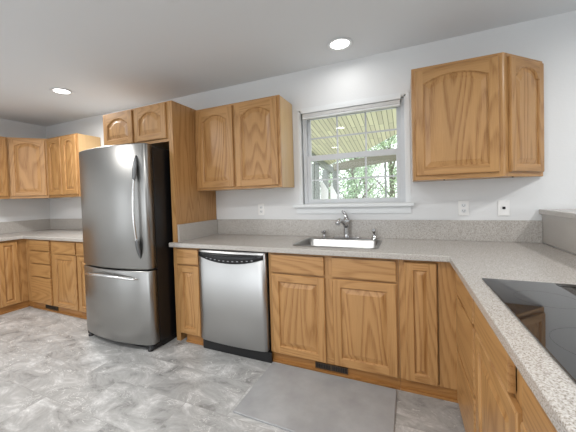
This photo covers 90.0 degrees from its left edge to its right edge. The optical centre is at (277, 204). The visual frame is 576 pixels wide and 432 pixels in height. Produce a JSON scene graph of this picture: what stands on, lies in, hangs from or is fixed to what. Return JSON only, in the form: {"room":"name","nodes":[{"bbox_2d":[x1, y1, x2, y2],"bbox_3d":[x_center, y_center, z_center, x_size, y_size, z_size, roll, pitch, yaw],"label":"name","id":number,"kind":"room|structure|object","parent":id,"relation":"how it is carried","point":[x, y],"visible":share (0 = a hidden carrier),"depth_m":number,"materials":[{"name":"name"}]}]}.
{"room":"kitchen","nodes":[
{"label":"kitchen","id":0,"kind":"room"},
{"bbox_2d":[0,118,50,221],"bbox_3d":[-4.643,0.143,1.913,0.100,2.459,5.500,-1,2,24],"label":"wall","id":1,"kind":"structure","parent":0,"point":[10,209],"depth_m":4.09,"materials":[{"name":"white paint"}]},
{"bbox_2d":[0,136,9,198],"bbox_3d":[-3.713,-0.460,3.485,0.327,0.789,0.600,-1,2,24],"label":"upper cabinet","id":2,"kind":"object","parent":1,"relation":"attached to","point":[4,174],"visible":1,"depth_m":3.65,"materials":[{"name":"brown wood"}]},
{"bbox_2d":[0,219,50,233],"bbox_3d":[-3.847,0.324,3.537,0.019,0.156,1.898,-1,2,24],"label":"backsplash","id":3,"kind":"structure","parent":1,"relation":"attached to","point":[41,224],"depth_m":4.09,"materials":[{"name":"grey stone"}]},
{"bbox_2d":[0,306,464,431],"bbox_3d":[-0.260,1.337,0.028,9.598,0.100,5.740,-1,2,24],"label":"floor","id":4,"kind":"structure","parent":0,"point":[55,376],"depth_m":2.00,"materials":[{"name":"grey tile"}]},
{"bbox_2d":[0,239,33,314],"bbox_3d":[-3.321,0.849,3.866,0.687,0.864,0.900,-1,2,24],"label":"base cabinet","id":5,"kind":"object","parent":4,"relation":"on","point":[15,274],"visible":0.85,"depth_m":3.49,"materials":[{"name":"brown wood"}]},
{"bbox_2d":[0,229,82,241],"bbox_3d":[-2.931,0.404,3.130,2.020,0.038,1.895,-1,2,24],"label":"countertop","id":6,"kind":"structure","parent":5,"relation":"on","point":[48,234],"depth_m":3.52,"materials":[{"name":"grey stone"}]},
{"bbox_2d":[29,239,56,312],"bbox_3d":[-2.731,0.834,3.752,0.482,0.864,0.627,-1,2,24],"label":"base cabinet","id":7,"kind":"object","parent":4,"relation":"on","point":[41,252],"visible":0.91,"depth_m":3.45,"materials":[{"name":"brown wood"}]},
{"bbox_2d":[45,304,58,310],"bbox_3d":[-2.696,1.228,3.441,0.245,0.042,0.009,-1,2,24],"label":"vent","id":8,"kind":"object","parent":7,"relation":"attached to","point":[46,305],"visible":1,"depth_m":3.43,"materials":[{"name":"black plastic"}]},
{"bbox_2d":[52,240,81,317],"bbox_3d":[-2.297,0.825,3.558,0.467,0.864,0.627,-1,2,24],"label":"base cabinet","id":9,"kind":"object","parent":4,"relation":"on","point":[64,252],"visible":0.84,"depth_m":3.27,"materials":[{"name":"brown wood"}]},
{"bbox_2d":[76,242,86,319],"bbox_3d":[-1.921,0.818,3.390,0.354,0.864,0.627,-1,2,24],"label":"base cabinet","id":10,"kind":"object","parent":4,"relation":"on","point":[79,245],"visible":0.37,"depth_m":3.15,"materials":[{"name":"brown wood"}]},
{"bbox_2d":[79,143,176,351],"bbox_3d":[-1.345,0.353,2.884,0.877,1.785,0.909,-1,2,24],"label":"refrigerator","id":11,"kind":"object","parent":4,"relation":"on","point":[126,204],"visible":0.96,"depth_m":2.50,"materials":[{"name":"silver metal"}]},
{"bbox_2d":[176,247,202,345],"bbox_3d":[-0.650,0.793,2.823,0.264,0.864,0.627,-1,2,24],"label":"base cabinet","id":12,"kind":"object","parent":4,"relation":"on","point":[187,258],"visible":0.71,"depth_m":2.54,"materials":[{"name":"brown wood"}]},
{"bbox_2d":[167,100,216,340],"bbox_3d":[-0.809,0.143,2.881,0.047,2.172,0.607,-1,2,24],"label":"panel","id":13,"kind":"object","parent":4,"relation":"on","point":[189,205],"visible":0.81,"depth_m":2.69,"materials":[{"name":"brown wood"}]},
{"bbox_2d":[198,249,272,362],"bbox_3d":[-0.241,0.787,2.600,0.657,0.864,0.670,-1,2,24],"label":"dishwasher","id":14,"kind":"object","parent":4,"relation":"on","point":[234,285],"visible":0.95,"depth_m":2.29,"materials":[{"name":"silver metal"}]},
{"bbox_2d":[267,252,270,350],"bbox_3d":[-0.235,0.777,2.638,0.637,0.842,0.595,-1,2,24],"label":"tub","id":15,"kind":"object","parent":14,"relation":"in","point":[268,290],"depth_m":2.24,"materials":[{"name":"black"}]},
{"bbox_2d":[233,362,396,431],"bbox_3d":[0.252,1.218,1.788,0.892,0.011,0.567,-1,2,24],"label":"floor mat","id":16,"kind":"object","parent":4,"relation":"on","point":[286,397],"visible":1,"depth_m":1.76,"materials":[{"name":"grey fabric"}]},
{"bbox_2d":[268,252,400,389],"bbox_3d":[0.485,0.771,2.316,0.927,0.864,0.627,-1,2,24],"label":"base cabinet","id":17,"kind":"object","parent":4,"relation":"on","point":[342,311],"visible":0.84,"depth_m":2.00,"materials":[{"name":"brown wood"}]},
{"bbox_2d":[315,361,347,374],"bbox_3d":[0.387,1.169,2.064,0.235,0.042,0.009,-1,2,24],"label":"vent","id":18,"kind":"object","parent":17,"relation":"attached to","point":[334,368],"visible":1,"depth_m":2.06,"materials":[{"name":"black plastic"}]},
{"bbox_2d":[398,260,457,402],"bbox_3d":[1.057,0.760,2.062,0.322,0.864,0.625,-1,2,24],"label":"base cabinet","id":19,"kind":"object","parent":4,"relation":"on","point":[427,289],"visible":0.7,"depth_m":1.78,"materials":[{"name":"brown wood"}]},
{"bbox_2d":[456,273,475,431],"bbox_3d":[1.221,0.774,1.350,0.602,0.864,0.570,-1,2,24],"label":"base cabinet","id":20,"kind":"object","parent":4,"relation":"on","point":[465,330],"visible":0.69,"depth_m":1.38,"materials":[{"name":"brown wood"}]},
{"bbox_2d":[474,302,522,431],"bbox_3d":[1.000,0.794,0.855,0.602,0.864,0.514,-1,2,24],"label":"base cabinet","id":21,"kind":"object","parent":4,"relation":"on","point":[498,382],"visible":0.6,"depth_m":0.94,"materials":[{"name":"brown wood"}]},
{"bbox_2d":[520,377,556,431],"bbox_3d":[0.732,0.818,0.255,0.602,0.864,0.798,-1,2,24],"label":"base cabinet","id":22,"kind":"object","parent":4,"relation":"on","point":[535,419],"visible":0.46,"depth_m":0.64,"materials":[{"name":"brown wood"}]},
{"bbox_3d":[0.437,0.844,-0.407,0.602,0.864,0.648,-1,2,24],"label":"base cabinet","id":23,"kind":"object","parent":4,"relation":"on","visible":0},
{"bbox_2d":[169,234,575,431],"bbox_3d":[-0.072,0.368,1.141,2.816,0.038,3.195,-1,2,24],"label":"countertop","id":24,"kind":"structure","parent":23,"relation":"on","point":[554,390],"depth_m":1.41,"materials":[{"name":"grey stone"}]},
{"bbox_2d":[321,230,326,237],"bbox_3d":[0.418,0.262,2.588,0.048,0.066,0.076,-1,2,24],"label":"soap dispenser","id":25,"kind":"object","parent":24,"relation":"on","point":[323,231],"visible":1,"depth_m":2.59,"materials":[{"name":"silver metal"}]},
{"bbox_2d":[293,238,381,248],"bbox_3d":[0.484,0.391,2.289,0.640,0.189,0.430,-1,2,24],"label":"sink","id":26,"kind":"object","parent":24,"relation":"in","point":[314,242],"visible":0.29,"depth_m":2.43,"materials":[{"name":"silver metal"}]},
{"bbox_2d":[333,210,361,238],"bbox_3d":[0.571,0.171,2.440,0.250,0.246,0.227,-1,2,24],"label":"kitchen faucet","id":27,"kind":"object","parent":24,"relation":"on","point":[345,222],"visible":0.99,"depth_m":2.49,"materials":[{"name":"silver metal"}]},
{"bbox_2d":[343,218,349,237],"bbox_3d":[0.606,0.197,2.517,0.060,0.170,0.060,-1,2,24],"label":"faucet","id":28,"kind":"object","parent":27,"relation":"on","point":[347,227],"depth_m":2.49,"materials":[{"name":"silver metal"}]},
{"bbox_2d":[371,229,376,238],"bbox_3d":[0.812,0.242,2.418,0.050,0.092,0.065,-1,2,24],"label":"sprayer","id":29,"kind":"object","parent":24,"relation":"on","point":[373,230],"visible":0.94,"depth_m":2.41,"materials":[{"name":"silver metal"}]},
{"bbox_2d":[482,278,575,383],"bbox_3d":[0.954,0.323,0.771,0.521,0.007,0.767,-1,2,24],"label":"cooktop","id":30,"kind":"object","parent":24,"relation":"in","point":[547,311],"visible":1,"depth_m":0.87,"materials":[{"name":"black glass"}]},
{"bbox_2d":[0,0,575,126],"bbox_3d":[-0.339,-1.220,-0.038,9.598,0.100,5.740,-1,2,24],"label":"ceiling","id":31,"kind":"structure","parent":0,"point":[112,55],"depth_m":2.12,"materials":[{"name":"white paint"}]},
{"bbox_2d":[50,88,72,94],"bbox_3d":[-2.254,-1.186,3.008,0.200,0.009,0.200,-1,2,24],"label":"recessed light","id":32,"kind":"object","parent":31,"relation":"in","point":[61,91],"visible":1,"depth_m":3.01,"materials":[{"name":"white"}]},
{"bbox_2d":[327,37,352,50],"bbox_3d":[0.487,-1.251,2.244,0.200,0.009,0.200,-1,2,24],"label":"recessed light","id":33,"kind":"object","parent":31,"relation":"in","point":[338,44],"visible":1,"depth_m":2.25,"materials":[{"name":"white"}]},
{"bbox_2d":[46,11,575,243],"bbox_3d":[0.838,-0.043,2.546,9.598,2.459,0.130,-1,2,24],"label":"wall","id":34,"kind":"structure","parent":0,"point":[551,40],"depth_m":2.28,"materials":[{"name":"white paint"}]},
{"bbox_2d":[7,137,71,198],"bbox_3d":[-3.340,-0.485,3.978,0.594,0.789,0.600,-1,2,24],"label":"upper cabinet","id":35,"kind":"object","parent":34,"relation":"attached to","point":[27,157],"visible":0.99,"depth_m":3.76,"materials":[{"name":"brown wood"}]},
{"bbox_2d":[50,219,81,229],"bbox_3d":[-2.544,0.272,3.983,1.995,0.156,0.018,-1,2,24],"label":"backsplash","id":36,"kind":"structure","parent":34,"relation":"attached to","point":[69,224],"depth_m":4.21,"materials":[{"name":"grey stone"}]},
{"bbox_2d":[46,133,100,197],"bbox_3d":[-2.722,-0.501,3.860,0.627,0.789,0.327,-1,2,24],"label":"upper cabinet","id":37,"kind":"object","parent":34,"relation":"attached to","point":[62,151],"visible":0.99,"depth_m":3.69,"materials":[{"name":"brown wood"}]},
{"bbox_2d":[103,101,168,149],"bbox_3d":[-1.260,-0.756,3.034,0.868,0.357,0.625,-1,2,24],"label":"upper cabinet","id":38,"kind":"object","parent":34,"relation":"attached to","point":[145,124],"visible":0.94,"depth_m":2.72,"materials":[{"name":"brown wood"}]},
{"bbox_2d":[177,219,217,241],"bbox_3d":[-0.772,0.246,2.874,0.020,0.156,0.598,-1,2,24],"label":"backsplash","id":39,"kind":"structure","parent":34,"relation":"attached to","point":[188,231],"depth_m":2.81,"materials":[{"name":"grey stone"}]},
{"bbox_2d":[194,95,293,190],"bbox_3d":[-0.332,-0.547,2.792,0.915,0.789,0.327,-1,2,24],"label":"upper cabinet","id":40,"kind":"object","parent":34,"relation":"attached to","point":[245,145],"visible":1,"depth_m":2.62,"materials":[{"name":"brown wood"}]},
{"bbox_2d":[258,204,264,214],"bbox_3d":[-0.163,0.048,2.919,0.070,0.114,0.010,-1,2,24],"label":"wall outlet","id":41,"kind":"object","parent":34,"relation":"attached to","point":[261,209],"visible":1,"depth_m":2.92,"materials":[{"name":"white plastic"}]},
{"bbox_2d":[293,202,413,207],"bbox_3d":[0.642,0.003,2.562,1.040,0.028,0.095,-1,2,24],"label":"trim","id":42,"kind":"structure","parent":34,"relation":"attached to","point":[407,203],"depth_m":2.49,"materials":[{"name":"white wood"}]},
{"bbox_2d":[297,91,410,203],"bbox_3d":[0.663,-0.465,2.598,0.970,0.900,0.126,-1,2,24],"label":"window","id":43,"kind":"structure","parent":34,"relation":"in","point":[305,158],"depth_m":2.57,"materials":[{"name":"white"}]},
{"bbox_2d":[301,95,400,119],"bbox_3d":[0.621,-0.845,2.527,0.850,0.080,0.047,-1,2,24],"label":"window blind","id":44,"kind":"object","parent":43,"relation":"attached to","point":[392,101],"visible":1,"depth_m":2.49,"materials":[{"name":"white"}]},
{"bbox_2d":[311,112,396,153],"bbox_3d":[0.675,-0.641,2.624,0.764,0.360,0.012,-1,2,24],"label":"grille","id":45,"kind":"object","parent":43,"relation":"attached to","point":[336,116],"depth_m":2.63,"materials":[{"name":"grey plastic"}]},
{"bbox_2d":[312,157,396,198],"bbox_3d":[0.673,-0.240,2.602,0.752,0.364,0.012,-1,2,24],"label":"grille","id":46,"kind":"object","parent":43,"relation":"attached to","point":[324,158],"depth_m":2.60,"materials":[{"name":"grey plastic"}]},
{"bbox_2d":[296,206,411,213],"bbox_3d":[0.642,0.047,2.559,1.000,0.060,0.012,-1,2,24],"label":"trim","id":47,"kind":"structure","parent":34,"relation":"attached to","point":[382,209],"depth_m":2.54,"materials":[{"name":"white wood"}]},
{"bbox_2d":[218,219,542,242],"bbox_3d":[0.607,0.211,2.576,2.738,0.156,0.018,-1,2,24],"label":"backsplash","id":48,"kind":"structure","parent":34,"relation":"attached to","point":[531,231],"depth_m":2.38,"materials":[{"name":"grey stone"}]},
{"bbox_2d":[458,201,468,214],"bbox_3d":[1.430,0.025,2.208,0.070,0.114,0.010,-1,2,24],"label":"wall outlet","id":49,"kind":"object","parent":34,"relation":"attached to","point":[463,206],"visible":1,"depth_m":2.21,"materials":[{"name":"white plastic"}]},
{"bbox_2d":[411,52,543,181],"bbox_3d":[1.399,-0.578,2.021,0.824,0.795,0.331,-1,2,24],"label":"upper cabinet","id":50,"kind":"object","parent":34,"relation":"attached to","point":[482,117],"visible":1,"depth_m":1.91,"materials":[{"name":"brown wood"}]},
{"bbox_2d":[498,200,509,215],"bbox_3d":[1.658,0.022,2.106,0.070,0.114,0.010,-1,2,24],"label":"wall outlet","id":51,"kind":"object","parent":34,"relation":"attached to","point":[503,205],"visible":1,"depth_m":2.10,"materials":[{"name":"white plastic"}]},
{"bbox_3d":[1.303,0.672,0.543,0.130,1.104,3.199,-1,2,24],"label":"wall","id":52,"kind":"structure","parent":0,"visible":0},
{"bbox_2d":[542,214,575,253],"bbox_3d":[1.220,0.223,0.561,0.020,0.201,3.198,-1,2,24],"label":"backsplash","id":53,"kind":"structure","parent":52,"relation":"attached to","point":[558,232],"depth_m":1.78,"materials":[{"name":"grey stone"}]},
{"bbox_2d":[539,209,575,218],"bbox_3d":[1.381,0.102,0.484,0.418,0.034,3.197,-1,2,24],"label":"bar","id":54,"kind":"object","parent":53,"relation":"on","point":[565,213],"visible":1,"depth_m":1.80,"materials":[{"name":"grey stone"}]},
{"label":"outside","id":55,"kind":"structure","parent":0,"visible":0},
{"bbox_3d":[8.098,1.405,18.250,40.000,0.100,25.400,-1,2,24],"label":"ground","id":56,"kind":"structure","parent":55,"visible":0},
{"bbox_2d":[315,159,358,198],"bbox_3d":[1.878,-0.966,12.306,2.881,5.337,2.731,-3,2,-37],"label":"tree","id":57,"kind":"object","parent":56,"relation":"on","point":[329,175],"visible":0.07,"depth_m":12.29,"materials":[{"name":"grey plant"}]},
{"bbox_2d":[313,149,388,198],"bbox_3d":[2.456,-0.612,9.225,2.580,4.756,1.954,-3,2,-42],"label":"tree","id":58,"kind":"object","parent":56,"relation":"on","point":[353,191],"visible":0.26,"depth_m":9.00,"materials":[{"name":"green plant"}]},
{"bbox_2d":[341,141,387,197],"bbox_3d":[4.529,-1.216,14.281,2.538,5.569,2.308,-2,1,2],"label":"tree","id":59,"kind":"object","parent":56,"relation":"on","point":[379,189],"visible":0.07,"depth_m":14.21,"materials":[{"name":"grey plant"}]},
{"bbox_2d":[365,134,396,197],"bbox_3d":[4.285,-1.158,11.294,2.503,5.625,2.754,-1,2,37],"label":"tree","id":60,"kind":"object","parent":56,"relation":"on","point":[392,140],"visible":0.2,"depth_m":11.24,"materials":[{"name":"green plant"}]},
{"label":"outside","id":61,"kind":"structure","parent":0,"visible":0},
{"bbox_3d":[1.785,1.552,4.724,6.500,0.100,4.440,-1,2,24],"label":"porch deck","id":62,"kind":"object","parent":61,"visible":0},
{"bbox_2d":[312,164,314,198],"bbox_3d":[0.749,0.339,5.816,0.055,2.330,0.055,-1,2,24],"label":"porch post","id":63,"kind":"object","parent":62,"relation":"on","point":[313,165],"visible":0.29,"depth_m":5.77,"materials":[{"name":"grey wood"}]},
{"bbox_2d":[315,164,319,198],"bbox_3d":[0.827,0.333,5.782,0.070,2.340,0.070,-1,2,24],"label":"porch post","id":64,"kind":"object","parent":62,"relation":"on","point":[317,183],"visible":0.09,"depth_m":5.73,"materials":[{"name":"grey wood"}]},
{"bbox_2d":[321,182,327,198],"bbox_3d":[0.976,0.517,5.827,0.140,1.960,0.030,-1,2,24],"label":"panel","id":65,"kind":"object","parent":62,"relation":"on","point":[324,191],"visible":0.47,"depth_m":5.79,"materials":[{"name":"white paint"}]},
{"bbox_2d":[322,170,328,198],"bbox_3d":[1.110,0.346,6.478,0.110,2.260,0.110,-1,2,24],"label":"porch post","id":66,"kind":"object","parent":62,"relation":"on","point":[324,172],"visible":0.22,"depth_m":6.40,"materials":[{"name":"grey wood"}]},
{"bbox_2d":[330,186,336,198],"bbox_3d":[1.147,0.559,5.752,0.130,1.870,0.030,-1,2,24],"label":"panel","id":67,"kind":"object","parent":62,"relation":"on","point":[333,195],"visible":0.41,"depth_m":5.72,"materials":[{"name":"white paint"}]},
{"bbox_2d":[333,171,337,198],"bbox_3d":[1.381,0.341,6.740,0.100,2.240,0.100,-1,2,24],"label":"porch post","id":68,"kind":"object","parent":62,"relation":"on","point":[335,172],"visible":0.14,"depth_m":6.67,"materials":[{"name":"grey wood"}]},
{"bbox_2d":[333,155,395,170],"bbox_3d":[1.692,-0.848,5.722,0.090,0.160,2.022,-2,2,-21],"label":"beam","id":69,"kind":"structure","parent":68,"relation":"on","point":[360,162],"depth_m":5.62,"materials":[{"name":"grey wood"}]},
{"bbox_2d":[384,163,386,197],"bbox_3d":[1.969,0.363,5.186,0.035,2.240,0.035,-1,2,24],"label":"porch post","id":70,"kind":"object","parent":62,"relation":"on","point":[385,169],"visible":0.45,"depth_m":5.15,"materials":[{"name":"grey wood"}]},
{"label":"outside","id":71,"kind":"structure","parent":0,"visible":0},
{"bbox_2d":[311,109,396,164],"bbox_3d":[1.662,-1.133,4.135,3.350,0.626,3.460,-1,2,24],"label":"porch roof","id":72,"kind":"structure","parent":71,"point":[384,119],"depth_m":4.28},
{"bbox_2d":[312,153,333,172],"bbox_3d":[0.449,-0.955,5.077,0.080,0.600,3.328,-1,2,29],"label":"beam","id":73,"kind":"structure","parent":72,"relation":"attached to","point":[322,164],"depth_m":6.01,"materials":[{"name":"grey wood"}]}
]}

